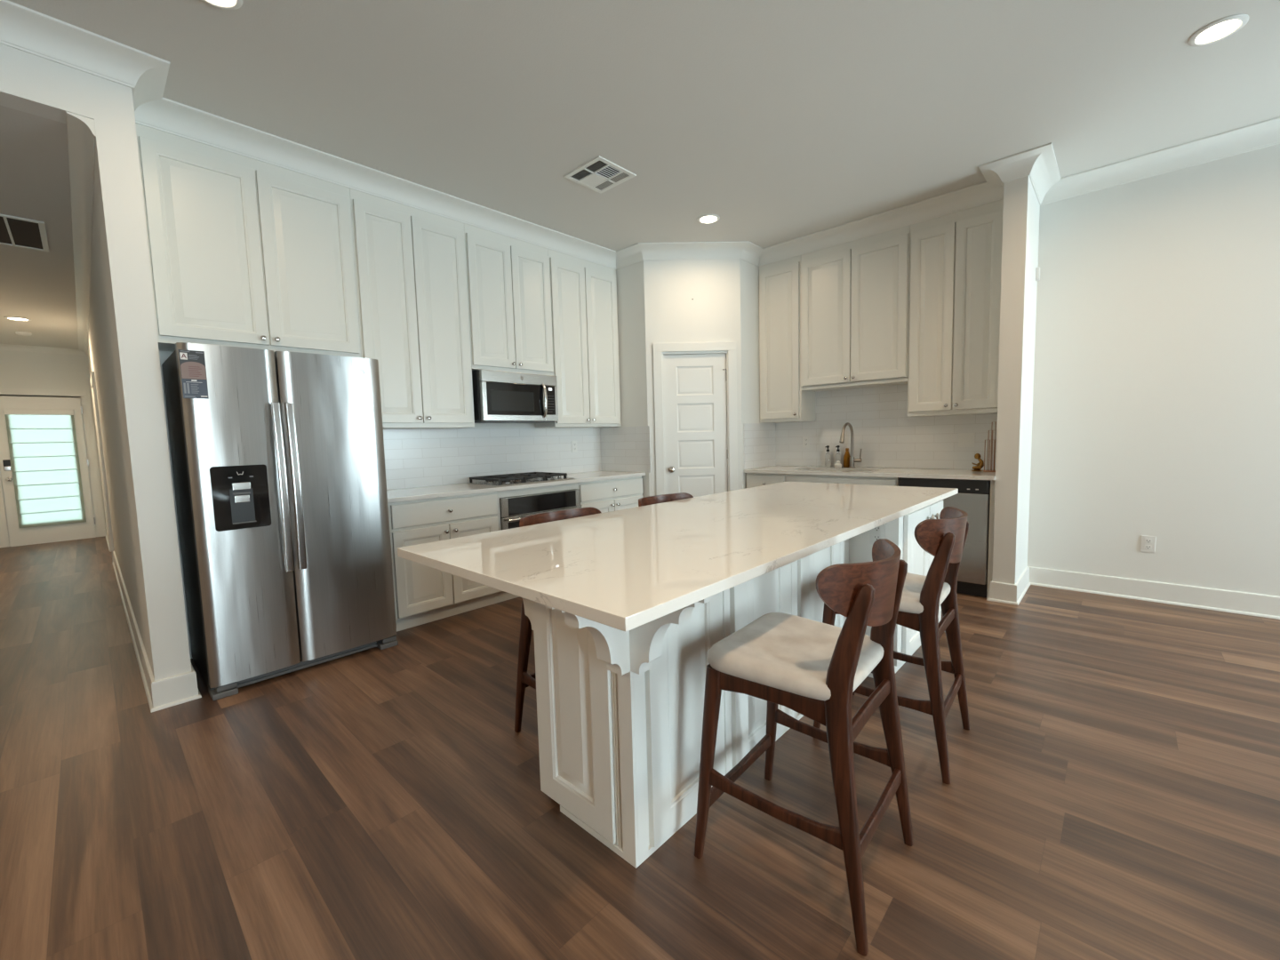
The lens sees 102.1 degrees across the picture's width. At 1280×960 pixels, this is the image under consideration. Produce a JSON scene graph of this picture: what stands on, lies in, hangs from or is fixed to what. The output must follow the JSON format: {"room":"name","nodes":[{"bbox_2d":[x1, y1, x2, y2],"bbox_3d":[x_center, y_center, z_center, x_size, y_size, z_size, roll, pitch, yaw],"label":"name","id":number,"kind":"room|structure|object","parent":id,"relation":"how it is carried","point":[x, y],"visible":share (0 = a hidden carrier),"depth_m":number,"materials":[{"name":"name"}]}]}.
{"room":"kitchen","nodes":[
{"label":"kitchen","id":0,"kind":"room"},
{"bbox_2d":[0,104,78,349],"bbox_3d":[-5.802,-1.753,4.524,7.679,0.100,1.334,3,6,43],"label":"ceiling","id":1,"kind":"structure","parent":0,"point":[39,286],"depth_m":3.54,"materials":[{"name":"white paint"}]},
{"bbox_2d":[3,316,31,320],"bbox_3d":[-6.815,-1.765,5.667,0.195,0.009,0.195,3,6,43],"label":"recessed light","id":2,"kind":"object","parent":1,"relation":"in","point":[6,317],"visible":1,"depth_m":5.65,"materials":[{"name":"white plastic"}]},
{"bbox_2d":[15,331,31,335],"bbox_3d":[-7.531,-1.787,6.321,0.129,0.034,0.129,3,6,43],"label":"smoke detector","id":3,"kind":"object","parent":1,"relation":"attached to","point":[25,333],"visible":1,"depth_m":6.29,"materials":[{"name":"white plastic"}]},
{"bbox_2d":[0,213,49,252],"bbox_3d":[-4.287,-1.641,3.340,0.705,0.010,0.605,3,6,43],"label":"ceiling vent","id":4,"kind":"object","parent":1,"relation":"in","point":[14,231],"visible":1,"depth_m":3.48,"materials":[{"name":"white metal"}]},
{"bbox_2d":[0,43,94,123],"bbox_3d":[-3.827,-0.241,0.987,0.135,3.048,4.034,3,6,43],"label":"wall header","id":5,"kind":"structure","parent":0,"point":[30,84],"depth_m":2.21,"materials":[{"name":"white paint"}]},
{"bbox_2d":[0,0,169,111],"bbox_3d":[-3.807,-1.714,0.990,0.476,0.113,4.300,3,6,43],"label":"trim","id":6,"kind":"structure","parent":5,"relation":"attached to","point":[23,28],"depth_m":2.24,"materials":[{"name":"white paint"}]},
{"bbox_2d":[0,350,106,535],"bbox_3d":[-8.536,-0.475,7.220,0.100,2.743,1.334,3,6,43],"label":"wall","id":7,"kind":"structure","parent":0,"point":[18,369],"depth_m":7.28,"materials":[{"name":"white paint"}]},
{"bbox_2d":[0,344,87,355],"bbox_3d":[-8.506,-1.801,7.048,0.083,0.072,1.334,3,6,43],"label":"trim","id":8,"kind":"structure","parent":7,"relation":"attached to","point":[3,347],"depth_m":7.22,"materials":[{"name":"white paint"}]},
{"bbox_2d":[0,395,95,545],"bbox_3d":[-8.351,-0.143,7.282,0.111,2.038,0.814,3,6,43],"label":"door","id":9,"kind":"structure","parent":7,"relation":"in","point":[44,461],"depth_m":7.26,"materials":[{"name":"white paint"}]},
{"bbox_2d":[0,387,105,547],"bbox_3d":[-8.415,-0.194,7.329,0.150,2.160,1.022,3,6,43],"label":"trim","id":10,"kind":"structure","parent":7,"relation":"attached to","point":[84,396],"depth_m":7.57,"materials":[{"name":"white paint"}]},
{"bbox_2d":[87,73,191,680],"bbox_3d":[-5.217,-0.545,5.118,7.814,3.048,0.136,3,6,43],"label":"wall","id":11,"kind":"structure","parent":0,"point":[123,355],"depth_m":2.49,"materials":[{"name":"white paint"}]},
{"bbox_2d":[65,111,95,354],"bbox_3d":[-5.289,-1.712,4.908,7.710,0.072,0.083,3,6,43],"label":"trim","id":12,"kind":"structure","parent":11,"relation":"attached to","point":[81,130],"depth_m":3.04,"materials":[{"name":"white paint"}]},
{"bbox_2d":[89,371,114,561],"bbox_3d":[-6.388,-0.144,6.146,1.090,2.145,0.024,3,6,43],"label":"trim","id":13,"kind":"structure","parent":11,"relation":"attached to","point":[92,377],"depth_m":5.82,"materials":[{"name":"white paint"}]},
{"bbox_2d":[105,526,109,550],"bbox_3d":[-7.392,0.802,7.186,1.715,0.142,0.027,3,6,43],"label":"baseboard","id":14,"kind":"structure","parent":11,"relation":"attached to","point":[107,536],"depth_m":7.28,"materials":[{"name":"white paint"}]},
{"bbox_2d":[112,551,201,712],"bbox_3d":[-4.101,0.956,4.237,4.926,0.142,0.190,3,6,43],"label":"baseboard","id":15,"kind":"structure","parent":11,"relation":"attached to","point":[166,692],"depth_m":2.62,"materials":[{"name":"white paint"}]},
{"bbox_2d":[134,96,615,269],"bbox_3d":[-1.373,-2.017,3.845,0.130,0.113,3.478,3,6,43],"label":"trim","id":16,"kind":"structure","parent":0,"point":[164,115],"depth_m":3.30,"materials":[{"name":"white paint"}]},
{"bbox_2d":[159,350,593,658],"bbox_3d":[-1.161,-0.628,4.784,0.100,3.048,4.916,3,6,43],"label":"wall","id":17,"kind":"structure","parent":0,"point":[164,356],"depth_m":3.09,"materials":[{"name":"white paint"}]},
{"bbox_2d":[135,123,360,357],"bbox_3d":[-2.326,-1.323,3.139,0.361,1.104,1.025,3,6,43],"label":"upper cabinet","id":18,"kind":"object","parent":17,"relation":"attached to","point":[244,252],"visible":1,"depth_m":2.98,"materials":[{"name":"white paint"}]},
{"bbox_2d":[349,188,474,428],"bbox_3d":[-1.696,-1.168,3.825,0.361,1.560,0.804,3,6,43],"label":"upper cabinet","id":19,"kind":"object","parent":17,"relation":"attached to","point":[411,268],"visible":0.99,"depth_m":3.70,"materials":[{"name":"white paint"}]},
{"bbox_2d":[464,223,553,375],"bbox_3d":[-1.157,-1.459,4.389,0.361,1.104,0.793,3,6,43],"label":"upper cabinet","id":20,"kind":"object","parent":17,"relation":"attached to","point":[508,279],"visible":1,"depth_m":4.25,"materials":[{"name":"white paint"}]},
{"bbox_2d":[472,369,558,423],"bbox_3d":[-1.107,-0.697,4.429,0.436,0.404,0.754,3,6,43],"label":"microwave","id":21,"kind":"object","parent":20,"relation":"attached to","point":[499,396],"visible":0.98,"depth_m":4.25,"materials":[{"name":"silver metal"}]},
{"bbox_2d":[383,425,651,489],"bbox_3d":[-0.990,-0.220,4.391,0.715,0.460,2.445,3,6,43],"label":"tiled wall","id":22,"kind":"structure","parent":17,"relation":"attached to","point":[413,457],"depth_m":4.65,"materials":[{"name":"white tile"}]},
{"bbox_2d":[571,440,577,452],"bbox_3d":[-0.663,-0.339,5.240,0.009,0.117,0.072,3,6,43],"label":"wall outlet","id":23,"kind":"object","parent":17,"relation":"attached to","point":[574,449],"visible":1,"depth_m":5.24,"materials":[{"name":"white plastic"}]},
{"bbox_2d":[535,248,621,427],"bbox_3d":[-0.594,-1.296,5.003,0.361,1.560,0.838,3,6,43],"label":"upper cabinet","id":24,"kind":"object","parent":17,"relation":"attached to","point":[583,293],"visible":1,"depth_m":4.87,"materials":[{"name":"white paint"}]},
{"bbox_2d":[0,536,1279,959],"bbox_3d":[-2.426,1.096,3.222,15.100,0.060,9.186,3,6,43],"label":"floor","id":25,"kind":"structure","parent":0,"point":[1113,792],"depth_m":1.74,"materials":[{"name":"brown wood"}]},
{"bbox_2d":[161,342,397,700],"bbox_3d":[-2.103,0.180,3.081,0.817,1.770,0.912,3,6,43],"label":"refrigerator","id":26,"kind":"object","parent":25,"relation":"on","point":[278,457],"visible":1,"depth_m":2.77,"materials":[{"name":"grey metal"}]},
{"bbox_2d":[387,491,501,631],"bbox_3d":[-1.547,0.545,3.870,0.643,0.881,0.806,3,6,43],"label":"base cabinet","id":27,"kind":"object","parent":25,"relation":"on","point":[423,594],"visible":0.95,"depth_m":3.59,"materials":[{"name":"white paint"}]},
{"bbox_2d":[386,471,645,503],"bbox_3d":[-1.014,0.025,4.420,0.638,0.030,2.452,3,6,43],"label":"countertop","id":28,"kind":"structure","parent":27,"relation":"on","point":[397,495],"depth_m":3.98,"materials":[{"name":"stone"}]},
{"bbox_2d":[466,472,573,486],"bbox_3d":[-1.014,-0.018,4.434,0.485,0.053,0.760,3,6,43],"label":"cooktop","id":29,"kind":"object","parent":28,"relation":"in","point":[508,479],"visible":1,"depth_m":4.32,"materials":[{"name":"metal"}]},
{"bbox_2d":[497,482,578,601],"bbox_3d":[-1.018,0.480,4.474,0.590,0.881,0.800,3,6,43],"label":"base cabinet","id":30,"kind":"object","parent":25,"relation":"on","point":[503,596],"visible":0.07,"depth_m":4.13,"materials":[{"name":"white paint"}]},
{"bbox_2d":[499,488,580,529],"bbox_3d":[-0.972,0.446,4.435,0.628,0.688,0.777,3,6,43],"label":"oven","id":31,"kind":"object","parent":30,"relation":"in","point":[513,508],"visible":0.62,"depth_m":4.16,"materials":[{"name":"grey metal"}]},
{"bbox_2d":[514,506,601,732],"bbox_3d":[-0.225,0.617,2.213,0.498,0.942,0.476,3,6,43],"label":"bar stool","id":32,"kind":"object","parent":25,"relation":"on","point":[524,680],"visible":0.14,"depth_m":2.21,"materials":[{"name":"brown wood"}]},
{"bbox_2d":[577,475,643,512],"bbox_3d":[-0.445,0.417,5.048,0.643,0.881,0.823,3,6,43],"label":"base cabinet","id":33,"kind":"object","parent":25,"relation":"on","point":[608,495],"visible":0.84,"depth_m":4.81,"materials":[{"name":"white paint"}]},
{"bbox_2d":[638,492,693,506],"bbox_3d":[0.258,0.561,2.730,0.498,0.942,0.476,3,6,43],"label":"bar stool","id":34,"kind":"object","parent":25,"relation":"on","point":[664,498],"visible":0.12,"depth_m":2.89,"materials":[{"name":"brown wood"}]},
{"bbox_2d":[522,500,943,868],"bbox_3d":[0.543,0.607,2.410,0.999,0.883,2.664,3,6,43],"label":"kitchen island","id":35,"kind":"object","parent":25,"relation":"on","point":[620,713],"visible":0.53,"depth_m":1.66,"materials":[{"name":"white paint"}]},
{"bbox_2d":[397,481,958,631],"bbox_3d":[0.517,0.153,2.370,1.074,0.029,2.754,3,6,43],"label":"island countertop","id":36,"kind":"structure","parent":35,"relation":"on","point":[624,570],"depth_m":1.66,"materials":[{"name":"white stone"}]},
{"bbox_2d":[869,523,885,543],"bbox_3d":[1.172,0.262,2.557,0.072,0.117,0.009,3,6,43],"label":"wall outlet","id":37,"kind":"object","parent":35,"relation":"attached to","point":[878,532],"visible":0.66,"depth_m":2.55,"materials":[{"name":"white plastic"}]},
{"bbox_2d":[872,534,880,540],"bbox_3d":[1.171,0.285,2.557,0.034,0.028,0.003,3,6,43],"label":"receptacle","id":38,"kind":"object","parent":37,"relation":"attached to","point":[876,537],"depth_m":2.56,"materials":[{"name":"white plastic"}]},
{"bbox_2d":[873,526,880,531],"bbox_3d":[1.170,0.240,2.553,0.034,0.028,0.003,3,6,43],"label":"receptacle","id":39,"kind":"object","parent":37,"relation":"attached to","point":[877,529],"depth_m":2.55,"materials":[{"name":"white plastic"}]},
{"bbox_2d":[746,472,786,487],"bbox_3d":[1.412,0.351,5.231,0.432,0.881,0.652,3,6,43],"label":"base cabinet","id":40,"kind":"object","parent":25,"relation":"on","point":[753,479],"visible":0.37,"depth_m":5.00,"materials":[{"name":"white paint"}]},
{"bbox_2d":[694,538,913,955],"bbox_3d":[0.490,0.654,1.538,0.498,0.942,0.476,3,6,41],"label":"bar stool","id":41,"kind":"object","parent":25,"relation":"on","point":[812,668],"visible":1,"depth_m":1.41,"materials":[{"name":"brown wood"}]},
{"bbox_2d":[786,473,899,486],"bbox_3d":[1.928,0.377,4.751,0.974,0.881,0.652,3,6,43],"label":"base cabinet","id":42,"kind":"object","parent":25,"relation":"on","point":[790,477],"visible":0.02,"depth_m":4.47,"materials":[{"name":"white paint"}]},
{"bbox_2d":[744,465,995,479],"bbox_3d":[2.000,-0.075,4.639,2.068,0.030,0.646,3,6,43],"label":"countertop","id":43,"kind":"structure","parent":42,"relation":"on","point":[883,472],"depth_m":4.40,"materials":[{"name":"stone"}]},
{"bbox_2d":[824,445,830,467],"bbox_3d":[1.855,-0.234,5.116,0.051,0.214,0.068,3,6,43],"label":"soap dispenser","id":44,"kind":"object","parent":43,"relation":"on","point":[828,454],"visible":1,"depth_m":5.10,"materials":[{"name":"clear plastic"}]},
{"bbox_2d":[835,445,840,463],"bbox_3d":[1.929,-0.230,5.046,0.051,0.214,0.068,3,6,43],"label":"soap dispenser","id":45,"kind":"object","parent":43,"relation":"on","point":[837,455],"visible":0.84,"depth_m":5.04,"materials":[{"name":"white plastic"}]},
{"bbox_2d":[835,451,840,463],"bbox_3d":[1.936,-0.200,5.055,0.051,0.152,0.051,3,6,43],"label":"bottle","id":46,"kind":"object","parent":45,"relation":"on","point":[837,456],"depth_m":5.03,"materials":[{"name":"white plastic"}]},
{"bbox_2d":[834,460,841,467],"bbox_3d":[1.913,-0.152,4.992,0.072,0.068,0.072,3,6,43],"label":"dish brush","id":47,"kind":"object","parent":43,"relation":"on","point":[837,464],"visible":1,"depth_m":4.97,"materials":[{"name":"white"}]},
{"bbox_2d":[843,448,850,467],"bbox_3d":[2.007,-0.216,5.011,0.068,0.188,0.068,3,6,43],"label":"soap bottle","id":48,"kind":"object","parent":43,"relation":"on","point":[846,457],"visible":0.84,"depth_m":4.99,"materials":[{"name":"orange glass"}]},
{"bbox_2d":[839,422,862,467],"bbox_3d":[1.962,-0.321,4.821,0.117,0.431,0.302,3,6,43],"label":"faucet","id":49,"kind":"object","parent":43,"relation":"on","point":[852,460],"visible":1,"depth_m":4.90,"materials":[{"name":"silver metal"}]},
{"bbox_2d":[971,453,983,471],"bbox_3d":[2.717,-0.143,4.159,0.085,0.145,0.075,3,6,43],"label":"figurine","id":50,"kind":"object","parent":43,"relation":"on","point":[979,466],"visible":1,"depth_m":4.14,"materials":[{"name":"gold metal"}]},
{"bbox_2d":[983,421,997,471],"bbox_3d":[2.800,-0.262,4.075,0.137,0.391,0.120,3,6,43],"label":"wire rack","id":51,"kind":"object","parent":43,"relation":"on","point":[988,469],"visible":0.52,"depth_m":4.09,"materials":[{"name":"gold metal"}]},
{"bbox_2d":[813,506,969,783],"bbox_3d":[1.044,0.589,2.131,0.498,0.942,0.476,2,6,40],"label":"bar stool","id":52,"kind":"object","parent":25,"relation":"on","point":[944,538],"visible":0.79,"depth_m":1.89,"materials":[{"name":"brown wood"}]},
{"bbox_2d":[898,477,990,597],"bbox_3d":[2.519,0.406,4.211,0.613,0.878,0.635,3,6,43],"label":"dishwasher","id":53,"kind":"object","parent":25,"relation":"on","point":[972,497],"visible":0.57,"depth_m":3.84,"materials":[{"name":"grey metal"}]},
{"bbox_2d":[986,480,995,598],"bbox_3d":[2.773,0.416,4.002,0.032,0.881,0.598,3,6,43],"label":"filler panel","id":54,"kind":"object","parent":25,"relation":"on","point":[992,482],"visible":0.21,"depth_m":3.78,"materials":[{"name":"white paint"}]},
{"bbox_2d":[8,0,1279,250],"bbox_3d":[0.160,-1.888,0.480,7.800,0.100,9.186,3,6,43],"label":"ceiling","id":55,"kind":"structure","parent":0,"point":[781,121],"depth_m":2.68,"materials":[{"name":"white paint"}]},
{"bbox_2d":[201,0,242,9],"bbox_3d":[-1.666,-1.910,2.019,0.185,0.009,0.185,3,6,43],"label":"recessed light","id":56,"kind":"object","parent":55,"relation":"in","point":[227,4],"visible":1,"depth_m":2.08,"materials":[{"name":"white plastic"}]},
{"bbox_2d":[563,155,636,193],"bbox_3d":[-0.272,-2.073,3.526,0.356,0.010,0.346,3,6,43],"label":"ceiling vent","id":57,"kind":"object","parent":55,"relation":"in","point":[599,174],"visible":1,"depth_m":3.51,"materials":[{"name":"white metal"}]},
{"bbox_2d":[696,214,719,223],"bbox_3d":[0.567,-2.159,4.282,0.185,0.009,0.185,3,6,43],"label":"recessed light","id":58,"kind":"object","parent":55,"relation":"in","point":[706,219],"visible":1,"depth_m":4.27,"materials":[{"name":"white plastic"}]},
{"bbox_2d":[1188,14,1248,46],"bbox_3d":[2.650,-2.057,2.372,0.185,0.009,0.185,3,6,43],"label":"recessed light","id":59,"kind":"object","parent":55,"relation":"in","point":[1221,28],"visible":1,"depth_m":2.36,"materials":[{"name":"white plastic"}]},
{"bbox_2d":[600,258,772,497],"bbox_3d":[0.523,-0.718,5.318,1.892,3.048,0.556,-2,5,-2],"label":"wall","id":60,"kind":"structure","parent":0,"point":[655,303],"depth_m":5.00,"materials":[{"name":"white paint"}]},
{"bbox_2d":[616,240,763,269],"bbox_3d":[0.480,-2.161,4.977,1.425,0.113,0.387,-2,5,-1],"label":"trim","id":61,"kind":"structure","parent":60,"relation":"attached to","point":[747,251],"depth_m":4.89,"materials":[{"name":"white paint"}]},
{"bbox_2d":[652,341,737,495],"bbox_3d":[0.552,-0.255,5.119,0.804,2.155,0.120,-2,5,-2],"label":"trim","id":62,"kind":"structure","parent":60,"relation":"attached to","point":[730,346],"depth_m":5.02,"materials":[{"name":"white paint"}]},
{"bbox_2d":[663,353,727,497],"bbox_3d":[0.561,-0.204,5.088,0.620,2.035,0.101,-2,5,-2],"label":"door","id":63,"kind":"structure","parent":60,"relation":"in","point":[694,385],"depth_m":5.08,"materials":[{"name":"white paint"}]},
{"bbox_2d":[758,181,1003,266],"bbox_3d":[1.902,-2.155,4.430,2.079,0.113,0.130,3,6,43],"label":"trim","id":64,"kind":"structure","parent":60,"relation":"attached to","point":[983,193],"depth_m":4.29,"materials":[{"name":"white paint"}]},
{"bbox_2d":[992,176,1039,583],"bbox_3d":[2.809,-0.660,3.860,0.134,3.048,0.650,3,6,43],"label":"wall pillar","id":65,"kind":"structure","parent":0,"point":[1021,206],"depth_m":3.65,"materials":[{"name":"white paint"}]},
{"bbox_2d":[986,566,1030,605],"bbox_3d":[2.840,0.788,3.970,0.188,0.142,0.677,3,6,43],"label":"baseboard","id":66,"kind":"structure","parent":65,"relation":"attached to","point":[1006,593],"depth_m":3.75,"materials":[{"name":"white paint"}]},
{"bbox_2d":[978,142,1060,205],"bbox_3d":[2.725,-2.116,3.691,0.394,0.113,0.780,3,6,43],"label":"trim","id":67,"kind":"structure","parent":65,"relation":"attached to","point":[1039,164],"depth_m":3.50,"materials":[{"name":"white paint"}]},
{"bbox_2d":[1035,267,1039,280],"bbox_3d":[3.013,-1.558,3.916,0.022,0.093,0.047,3,6,43],"label":"wall sensor","id":68,"kind":"object","parent":65,"relation":"attached to","point":[1037,270],"visible":1,"depth_m":3.90,"materials":[{"name":"white plastic"}]},
{"bbox_2d":[798,143,1279,596],"bbox_3d":[3.333,-0.676,3.883,7.700,3.048,0.100,3,6,43],"label":"wall","id":69,"kind":"structure","parent":0,"point":[1156,391],"depth_m":3.56,"materials":[{"name":"white paint"}]},
{"bbox_2d":[758,255,815,423],"bbox_3d":[1.474,-1.369,5.204,0.452,1.560,0.398,3,6,43],"label":"upper cabinet","id":70,"kind":"object","parent":69,"relation":"attached to","point":[782,398],"visible":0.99,"depth_m":5.08,"materials":[{"name":"white paint"}]},
{"bbox_2d":[800,224,910,391],"bbox_3d":[1.982,-1.490,4.716,0.943,1.266,0.398,3,6,43],"label":"upper cabinet","id":71,"kind":"object","parent":69,"relation":"attached to","point":[855,293],"visible":0.98,"depth_m":4.57,"materials":[{"name":"white paint"}]},
{"bbox_2d":[743,384,997,469],"bbox_3d":[2.002,-0.479,4.627,2.079,0.775,0.660,3,6,43],"label":"tiled wall","id":72,"kind":"structure","parent":69,"relation":"attached to","point":[886,436],"depth_m":4.86,"materials":[{"name":"white tile"}]},
{"bbox_2d":[802,436,809,447],"bbox_3d":[1.708,-0.390,5.317,0.072,0.117,0.009,3,6,43],"label":"wall outlet","id":73,"kind":"object","parent":72,"relation":"attached to","point":[805,439],"visible":1,"depth_m":5.31,"materials":[{"name":"white plastic"}]},
{"bbox_2d":[907,199,1003,416],"bbox_3d":[2.579,-1.315,4.176,0.676,1.560,0.398,3,6,43],"label":"upper cabinet","id":74,"kind":"object","parent":69,"relation":"attached to","point":[956,258],"visible":0.97,"depth_m":4.05,"materials":[{"name":"white paint"}]},
{"bbox_2d":[1140,535,1155,552],"bbox_3d":[3.609,0.455,3.672,0.072,0.117,0.009,3,6,43],"label":"wall outlet","id":75,"kind":"object","parent":69,"relation":"attached to","point":[1148,542],"visible":1,"depth_m":3.67,"materials":[{"name":"white plastic"}]},
{"bbox_2d":[1144,538,1151,543],"bbox_3d":[3.606,0.432,3.668,0.034,0.028,0.003,3,6,43],"label":"receptacle","id":76,"kind":"object","parent":75,"relation":"attached to","point":[1147,540],"depth_m":3.67,"materials":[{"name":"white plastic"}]},
{"bbox_2d":[1144,544,1151,549],"bbox_3d":[3.607,0.477,3.672,0.034,0.028,0.003,3,6,43],"label":"receptacle","id":77,"kind":"object","parent":75,"relation":"attached to","point":[1147,547],"depth_m":3.67,"materials":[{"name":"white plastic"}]},
{"bbox_2d":[1028,566,1279,619],"bbox_3d":[4.592,0.838,2.783,4.050,0.142,0.027,3,6,43],"label":"baseboard","id":78,"kind":"structure","parent":69,"relation":"attached to","point":[1221,600],"depth_m":3.64,"materials":[{"name":"white paint"}]},
{"bbox_2d":[1040,116,1279,205],"bbox_3d":[4.477,-2.066,2.504,4.050,0.113,0.130,3,6,43],"label":"trim","id":79,"kind":"structure","parent":69,"relation":"attached to","point":[1265,133],"depth_m":3.42,"materials":[{"name":"white paint"}]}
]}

